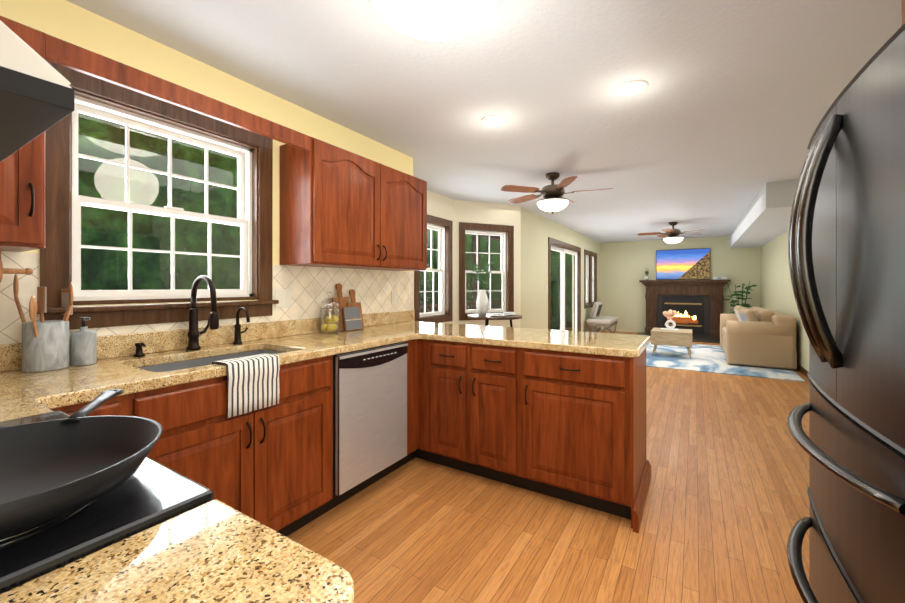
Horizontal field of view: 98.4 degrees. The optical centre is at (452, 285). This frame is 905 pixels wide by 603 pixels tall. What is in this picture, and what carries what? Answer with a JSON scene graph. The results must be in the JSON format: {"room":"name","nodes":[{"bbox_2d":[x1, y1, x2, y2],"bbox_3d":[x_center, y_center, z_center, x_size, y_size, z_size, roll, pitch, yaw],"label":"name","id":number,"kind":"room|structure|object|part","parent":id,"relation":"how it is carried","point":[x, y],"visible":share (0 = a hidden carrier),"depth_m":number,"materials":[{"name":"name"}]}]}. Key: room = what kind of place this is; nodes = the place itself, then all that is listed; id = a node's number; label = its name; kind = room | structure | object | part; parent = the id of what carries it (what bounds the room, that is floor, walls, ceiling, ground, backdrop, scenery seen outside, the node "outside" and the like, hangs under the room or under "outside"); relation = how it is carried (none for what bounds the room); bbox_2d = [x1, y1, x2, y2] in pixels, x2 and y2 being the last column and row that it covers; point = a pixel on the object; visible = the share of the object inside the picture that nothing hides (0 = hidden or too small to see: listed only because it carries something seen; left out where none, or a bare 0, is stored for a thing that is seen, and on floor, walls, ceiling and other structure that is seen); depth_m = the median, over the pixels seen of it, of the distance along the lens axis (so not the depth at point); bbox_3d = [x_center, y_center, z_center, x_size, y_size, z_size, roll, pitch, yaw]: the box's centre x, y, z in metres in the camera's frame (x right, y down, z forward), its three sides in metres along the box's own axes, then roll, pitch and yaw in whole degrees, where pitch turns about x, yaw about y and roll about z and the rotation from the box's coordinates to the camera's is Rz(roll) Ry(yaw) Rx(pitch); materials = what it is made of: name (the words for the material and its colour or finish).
{"room":"kitchen","nodes":[
{"label":"kitchen","id":0,"kind":"room"},
{"bbox_2d":[0,0,412,343],"bbox_3d":[-1.334,0.020,2.266,0.160,2.440,3.400,0,0,32],"label":"wall","id":1,"kind":"structure","parent":0,"point":[69,22],"depth_m":2.05,"materials":[{"name":"yellow paint"}]},
{"bbox_2d":[0,16,59,251],"bbox_3d":[-1.635,-0.512,1.256,0.386,0.758,0.414,0,0,32],"label":"upper cabinet","id":2,"kind":"object","parent":1,"relation":"attached to","point":[22,174],"depth_m":1.32,"materials":[{"name":"brown wood"}]},
{"bbox_2d":[0,248,33,281],"bbox_3d":[-1.653,-0.061,1.278,0.124,0.141,0.393,0,0,32],"label":"paper towel holder","id":3,"kind":"object","parent":2,"relation":"attached to","point":[28,271],"visible":1,"depth_m":1.39,"materials":[{"name":"brown wood"}]},
{"bbox_2d":[0,20,74,161],"bbox_3d":[-0.897,-0.288,0.466,0.756,0.158,0.472,0,0,32],"label":"hood canopy","id":4,"kind":"object","parent":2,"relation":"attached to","point":[37,94],"visible":1,"depth_m":0.45,"materials":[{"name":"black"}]},
{"bbox_2d":[37,60,278,329],"bbox_3d":[-1.419,-0.371,2.019,0.154,1.112,1.054,0,0,32],"label":"trim","id":5,"kind":"structure","parent":1,"relation":"attached to","point":[55,265],"depth_m":1.82,"materials":[{"name":"brown wood"}]},
{"bbox_2d":[72,95,251,300],"bbox_3d":[-1.474,-0.383,2.054,0.085,0.897,0.822,0,0,32],"label":"window","id":6,"kind":"structure","parent":1,"relation":"in","point":[170,132],"depth_m":2.00,"materials":[{"name":"white plastic"}]},
{"bbox_2d":[0,251,412,343],"bbox_3d":[-1.222,0.045,2.290,0.003,0.355,3.237,0,0,32],"label":"tiled wall","id":7,"kind":"structure","parent":1,"relation":"attached to","point":[311,287],"depth_m":2.50,"materials":[{"name":"beige tile"}]},
{"bbox_2d":[0,310,415,369],"bbox_3d":[-0.985,0.399,2.144,0.553,0.351,3.232,0,0,32],"label":"backsplash","id":8,"kind":"structure","parent":7,"relation":"attached to","point":[108,346],"depth_m":2.06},
{"bbox_2d":[275,289,291,307],"bbox_3d":[-1.083,0.079,2.505,0.009,0.116,0.118,0,0,32],"label":"switch plate","id":9,"kind":"object","parent":7,"relation":"attached to","point":[283,297],"depth_m":2.50,"materials":[{"name":"beige plastic"}]},
{"bbox_2d":[391,291,396,304],"bbox_3d":[-0.511,0.106,3.427,0.009,0.116,0.072,0,0,32],"label":"switch plate","id":10,"kind":"object","parent":7,"relation":"attached to","point":[393,293],"depth_m":3.42,"materials":[{"name":"beige plastic"}]},
{"bbox_2d":[280,134,426,270],"bbox_3d":[-0.655,-0.511,2.896,0.321,0.758,1.172,0,0,32],"label":"upper cabinet","id":11,"kind":"object","parent":1,"relation":"attached to","point":[341,208],"depth_m":2.55,"materials":[{"name":"brown wood"}]},
{"bbox_2d":[597,327,808,377],"bbox_3d":[2.966,1.200,6.247,4.149,0.085,9.220,0,0,32],"label":"baseboard","id":12,"kind":"structure","parent":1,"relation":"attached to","point":[803,371],"depth_m":5.55,"materials":[{"name":"brown wood"}]},
{"bbox_2d":[413,190,453,323],"bbox_3d":[-0.541,0.021,4.682,0.160,2.440,1.860,0,0,32],"label":"wall","id":13,"kind":"structure","parent":0,"point":[439,206],"depth_m":5.17,"materials":[{"name":"beige paint"}]},
{"bbox_2d":[414,214,452,322],"bbox_3d":[-0.270,-0.204,5.043,0.119,1.374,0.844,0,0,32],"label":"trim","id":14,"kind":"structure","parent":13,"relation":"attached to","point":[447,316],"depth_m":5.30,"materials":[{"name":"brown wood"}]},
{"bbox_2d":[66,0,900,242],"bbox_3d":[1.796,-1.249,4.456,4.850,0.100,14.100,0,0,32],"label":"ceiling","id":15,"kind":"structure","parent":0,"point":[712,127],"depth_m":2.32,"materials":[{"name":"white paint"}]},
{"bbox_2d":[371,0,499,40],"bbox_3d":[-0.070,-1.129,1.554,0.550,0.141,0.550,0,0,32],"label":"dome ceiling light","id":16,"kind":"object","parent":15,"relation":"attached to","point":[436,20],"visible":1,"depth_m":1.56,"materials":[{"name":"white glass"}]},
{"bbox_2d":[481,115,506,125],"bbox_3d":[0.299,-1.196,2.831,0.189,0.006,0.189,0,0,26],"label":"recessed light","id":17,"kind":"object","parent":15,"relation":"in","point":[490,120],"depth_m":2.83,"materials":[{"name":"white paint"}]},
{"bbox_2d":[501,172,613,213],"bbox_3d":[1.100,-0.983,4.231,1.169,0.430,1.133,0,0,32],"label":"ceiling fan","id":18,"kind":"object","parent":15,"relation":"hanging from","point":[553,200],"visible":1,"depth_m":4.10,"materials":[{"name":"brown wood"}]},
{"bbox_2d":[614,80,648,96],"bbox_3d":[1.083,-1.197,2.368,0.189,0.006,0.189,0,0,26],"label":"recessed light","id":19,"kind":"object","parent":15,"relation":"in","point":[631,87],"depth_m":2.36,"materials":[{"name":"white paint"}]},
{"bbox_2d":[637,222,708,244],"bbox_3d":[4.129,-0.981,7.362,1.158,0.430,1.158,0,0,32],"label":"ceiling fan","id":20,"kind":"object","parent":15,"relation":"hanging from","point":[673,238],"visible":1,"depth_m":7.30,"materials":[{"name":"brown metal"}]},
{"bbox_2d":[729,179,798,247],"bbox_3d":[5.401,-1.047,6.808,0.598,0.299,5.698,0,0,32],"label":"soffit","id":21,"kind":"structure","parent":15,"relation":"attached to","point":[764,220],"depth_m":5.41,"materials":[{"name":"white paint"}]},
{"bbox_2d":[454,200,520,327],"bbox_3d":[0.465,0.022,5.706,1.140,2.440,0.160,0,0,-23],"label":"wall","id":22,"kind":"structure","parent":0,"point":[483,212],"depth_m":5.66,"materials":[{"name":"beige paint"}]},
{"bbox_2d":[459,222,513,319],"bbox_3d":[0.480,-0.203,5.669,0.884,1.374,0.119,0,0,-23],"label":"trim","id":23,"kind":"structure","parent":22,"relation":"attached to","point":[507,229],"depth_m":5.63,"materials":[{"name":"brown wood"}]},
{"bbox_2d":[287,327,809,602],"bbox_3d":[1.796,1.281,4.455,4.850,0.080,14.100,0,0,32],"label":"floor","id":24,"kind":"structure","parent":0,"point":[726,508],"depth_m":2.02,"materials":[{"name":"brown wood"}]},
{"bbox_2d":[0,411,213,593],"bbox_3d":[-0.835,0.681,0.567,0.752,1.115,0.694,0,0,32],"label":"range","id":25,"kind":"object","parent":24,"relation":"on","point":[150,493],"visible":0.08,"depth_m":0.53,"materials":[{"name":"black ceramic"}]},
{"bbox_2d":[0,389,162,537],"bbox_3d":[-0.683,0.268,0.611,0.479,0.065,0.412,0,0,32],"label":"skillet","id":26,"kind":"object","parent":25,"relation":"on","point":[54,469],"visible":1,"depth_m":0.65,"materials":[{"name":"black metal"}]},
{"bbox_2d":[468,313,521,326],"bbox_3d":[0.548,0.812,5.053,0.700,0.861,0.700,0,0,32],"label":"table","id":27,"kind":"object","parent":24,"relation":"on","point":[487,317],"visible":0.27,"depth_m":4.85,"materials":[{"name":"black"}]},
{"bbox_2d":[471,256,515,316],"bbox_3d":[0.515,-0.008,5.040,0.542,0.776,0.517,0,0,32],"label":"decor","id":28,"kind":"object","parent":27,"relation":"on","point":[482,303],"visible":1,"depth_m":4.98,"materials":[{"name":"white ceramic"}]},
{"bbox_2d":[536,350,647,531],"bbox_3d":[0.821,0.802,2.409,0.614,0.875,0.635,0,0,32],"label":"base cabinet","id":29,"kind":"object","parent":24,"relation":"on","point":[605,469],"depth_m":2.07,"materials":[{"name":"brown wood"}]},
{"bbox_2d":[0,322,650,602],"bbox_3d":[-0.386,0.344,1.737,2.001,0.040,3.171,0,0,32],"label":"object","id":30,"kind":"structure","parent":29,"relation":"on","point":[501,404],"depth_m":1.80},
{"bbox_2d":[13,274,72,372],"bbox_3d":[-1.577,0.138,1.519,0.174,0.370,0.163,0,0,32],"label":"utensil crock","id":31,"kind":"object","parent":30,"relation":"on","point":[45,345],"visible":1,"depth_m":1.48,"materials":[{"name":"grey stone"}]},
{"bbox_2d":[70,317,96,365],"bbox_3d":[-1.522,0.226,1.612,0.080,0.195,0.080,0,0,32],"label":"soap bottle","id":32,"kind":"object","parent":30,"relation":"on","point":[83,346],"visible":1,"depth_m":1.59,"materials":[{"name":"grey"}]},
{"bbox_2d":[133,342,145,356],"bbox_3d":[-1.425,0.290,1.787,0.084,0.066,0.043,0,0,32],"label":"soap pump","id":33,"kind":"object","parent":30,"relation":"on","point":[139,350],"visible":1,"depth_m":1.78,"materials":[{"name":"black metal"}]},
{"bbox_2d":[186,275,218,350],"bbox_3d":[-1.219,0.135,1.961,0.251,0.377,0.126,0,0,32],"label":"faucet","id":34,"kind":"object","parent":30,"relation":"on","point":[193,334],"visible":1,"depth_m":1.96,"materials":[{"name":"black metal"}]},
{"bbox_2d":[140,350,283,371],"bbox_3d":[-1.092,0.470,1.845,0.419,0.209,0.684,0,0,32],"label":"sink basin","id":35,"kind":"object","parent":30,"relation":"in","point":[201,360],"depth_m":1.94,"materials":[{"name":"silver metal"}]},
{"bbox_2d":[233,307,249,344],"bbox_3d":[-1.149,0.220,2.168,0.136,0.208,0.085,0,0,32],"label":"filter faucet","id":36,"kind":"object","parent":30,"relation":"on","point":[238,332],"visible":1,"depth_m":2.16,"materials":[{"name":"black metal"}]},
{"bbox_2d":[212,353,279,417],"bbox_3d":[-0.909,0.424,1.712,0.164,0.221,0.236,0,0,32],"label":"dish towel","id":37,"kind":"object","parent":30,"relation":"hanging from","point":[252,382],"visible":0.92,"depth_m":1.66,"materials":[{"name":"white fabric"}]},
{"bbox_2d":[320,294,339,333],"bbox_3d":[-0.844,0.182,2.686,0.132,0.283,0.132,0,0,32],"label":"lemon jar","id":38,"kind":"object","parent":30,"relation":"on","point":[333,319],"visible":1,"depth_m":2.65,"materials":[{"name":"clear glass"}]},
{"bbox_2d":[332,283,363,330],"bbox_3d":[-0.766,0.153,2.881,0.125,0.341,0.247,0,0,32],"label":"cutting boards","id":39,"kind":"object","parent":30,"relation":"on","point":[351,317],"visible":0.96,"depth_m":2.85,"materials":[{"name":"brown wood"}]},
{"bbox_2d":[333,342,407,496],"bbox_3d":[-0.690,0.751,2.473,0.577,0.759,0.592,0,0,32],"label":"dishwasher","id":40,"kind":"object","parent":30,"relation":"in","point":[369,412],"visible":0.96,"depth_m":2.26,"materials":[{"name":"silver metal"}]},
{"bbox_2d":[586,301,617,332],"bbox_3d":[3.669,0.821,9.542,0.530,0.872,1.120,0,0,32],"label":"chair","id":41,"kind":"object","parent":24,"relation":"on","point":[596,319],"visible":0.77,"depth_m":9.26,"materials":[{"name":"beige fabric"}]},
{"bbox_2d":[636,332,719,342],"bbox_3d":[5.503,1.238,9.358,2.000,0.012,1.250,0,0,32],"label":"hearth","id":42,"kind":"object","parent":24,"relation":"on","point":[708,339],"visible":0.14,"depth_m":9.13,"materials":[{"name":"grey"}]},
{"bbox_2d":[639,280,730,336],"bbox_3d":[5.756,0.549,9.766,1.940,1.390,0.290,0,0,32],"label":"fireplace mantel","id":43,"kind":"object","parent":42,"relation":"on","point":[696,306],"visible":0.81,"depth_m":9.70,"materials":[{"name":"brown wood"}]},
{"bbox_2d":[644,269,648,279],"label":"mantel decor","id":44,"kind":"object","parent":43,"relation":"on","point":[647,272],"depth_m":10.16,"materials":[{"name":"white ceramic"}]},
{"bbox_2d":[713,277,726,279],"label":"mantel decor","id":45,"kind":"object","parent":43,"relation":"on","point":[714,278],"depth_m":9.30,"materials":[{"name":"white ceramic"}]},
{"bbox_2d":[646,342,804,381],"bbox_3d":[4.397,1.236,6.931,2.260,0.012,3.050,0,0,32],"label":"rug","id":46,"kind":"object","parent":24,"relation":"on","point":[709,358],"visible":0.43,"depth_m":6.18,"materials":[{"name":"blue fabric"}]},
{"bbox_2d":[651,328,691,358],"bbox_3d":[3.902,1.016,6.949,0.620,0.458,0.620,0,0,32],"label":"coffee table","id":47,"kind":"object","parent":46,"relation":"on","point":[679,337],"visible":0.9,"depth_m":6.71,"materials":[{"name":"brown wood"}]},
{"bbox_2d":[661,309,678,330],"bbox_3d":[3.867,0.603,6.959,0.270,0.365,0.220,0,0,32],"label":"decor","id":48,"kind":"object","parent":47,"relation":"on","point":[670,314],"visible":1,"depth_m":6.91,"materials":[{"name":"white ceramic"}]},
{"bbox_2d":[720,306,796,368],"bbox_3d":[5.144,0.791,6.703,0.830,0.841,2.064,0,0,32],"label":"sofa","id":49,"kind":"object","parent":46,"relation":"on","point":[756,336],"visible":1,"depth_m":5.88,"materials":[{"name":"beige fabric"}]},
{"bbox_2d":[723,281,756,313],"bbox_3d":[6.539,0.566,8.892,0.618,1.354,0.577,0,0,32],"label":"plant","id":50,"kind":"object","parent":24,"relation":"on","point":[736,294],"visible":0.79,"depth_m":8.83,"materials":[{"name":"green plant"}]},
{"bbox_2d":[787,23,904,602],"bbox_3d":[1.404,0.347,0.903,0.950,1.785,0.916,0,0,32],"label":"refrigerator","id":51,"kind":"object","parent":24,"relation":"on","point":[846,245],"visible":1,"depth_m":0.97,"materials":[{"name":"black metal"}]},
{"bbox_2d":[521,207,599,331],"bbox_3d":[2.491,0.023,8.431,0.160,2.440,6.010,0,0,32],"label":"wall","id":52,"kind":"structure","parent":0,"point":[537,231],"depth_m":6.70,"materials":[{"name":"beige paint"}]},
{"bbox_2d":[551,246,576,330],"bbox_3d":[2.280,0.228,8.056,0.083,1.986,2.090,0,0,32],"label":"door","id":53,"kind":"structure","parent":52,"relation":"in","point":[563,295],"depth_m":8.04,"materials":[{"name":"white plastic"}]},
{"bbox_2d":[548,237,580,330],"bbox_3d":[2.274,0.183,8.060,0.182,2.120,2.310,0,0,32],"label":"door frame","id":54,"kind":"structure","parent":52,"relation":"attached to","point":[557,243],"depth_m":8.43,"materials":[{"name":"brown wood"}]},
{"bbox_2d":[584,249,592,308],"bbox_3d":[3.330,-0.161,9.673,0.154,1.420,0.815,0,0,32],"label":"trim","id":55,"kind":"structure","parent":52,"relation":"attached to","point":[587,305],"depth_m":9.54,"materials":[{"name":"brown wood"}]},
{"bbox_2d":[586,255,593,302],"bbox_3d":[3.435,-0.171,9.964,0.085,1.202,1.182,0,0,32],"label":"window","id":56,"kind":"structure","parent":52,"relation":"in","point":[587,278],"depth_m":9.93,"materials":[{"name":"white plastic"}]},
{"bbox_3d":[3.594,-0.171,10.221,0.085,1.202,0.577,0,0,32],"label":"family room window sash","id":57,"kind":"part","parent":56,"relation":"part of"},
{"bbox_2d":[590,252,596,306],"bbox_3d":[3.649,-0.161,10.187,0.154,1.420,0.815,0,0,32],"label":"trim","id":58,"kind":"structure","parent":52,"relation":"attached to","point":[593,254],"depth_m":10.42,"materials":[{"name":"brown wood"}]},
{"bbox_2d":[600,236,760,331],"bbox_3d":[5.626,0.024,10.117,3.710,2.440,0.160,0,0,32],"label":"wall","id":59,"kind":"structure","parent":0,"point":[624,266],"depth_m":10.37,"materials":[{"name":"beige paint"}]},
{"bbox_2d":[656,248,709,279],"bbox_3d":[5.811,-0.541,9.875,1.180,0.760,0.045,0,0,32],"label":"picture","id":60,"kind":"object","parent":59,"relation":"attached to","point":[683,264],"depth_m":9.84,"materials":[{"name":"multicoloured"}]},
{"bbox_2d":[761,231,808,371],"bbox_3d":[3.669,0.020,3.293,0.160,2.440,13.820,0,0,32],"label":"wall","id":61,"kind":"structure","parent":0,"point":[777,294],"depth_m":6.91,"materials":[{"name":"beige paint"}]},
{"bbox_2d":[901,0,904,25],"bbox_3d":[1.606,-0.894,0.778,0.686,0.606,0.950,0,0,32],"label":"upper cabinet","id":62,"kind":"object","parent":61,"relation":"attached to","point":[902,12],"depth_m":1.35,"materials":[{"name":"brown wood"}]},
{"label":"outside","id":63,"kind":"structure","parent":0,"visible":0},
{"bbox_2d":[78,112,571,329],"bbox_3d":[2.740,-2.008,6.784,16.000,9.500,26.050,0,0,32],"label":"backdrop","id":64,"kind":"structure","parent":63,"point":[188,200],"depth_m":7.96,"materials":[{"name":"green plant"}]}
]}

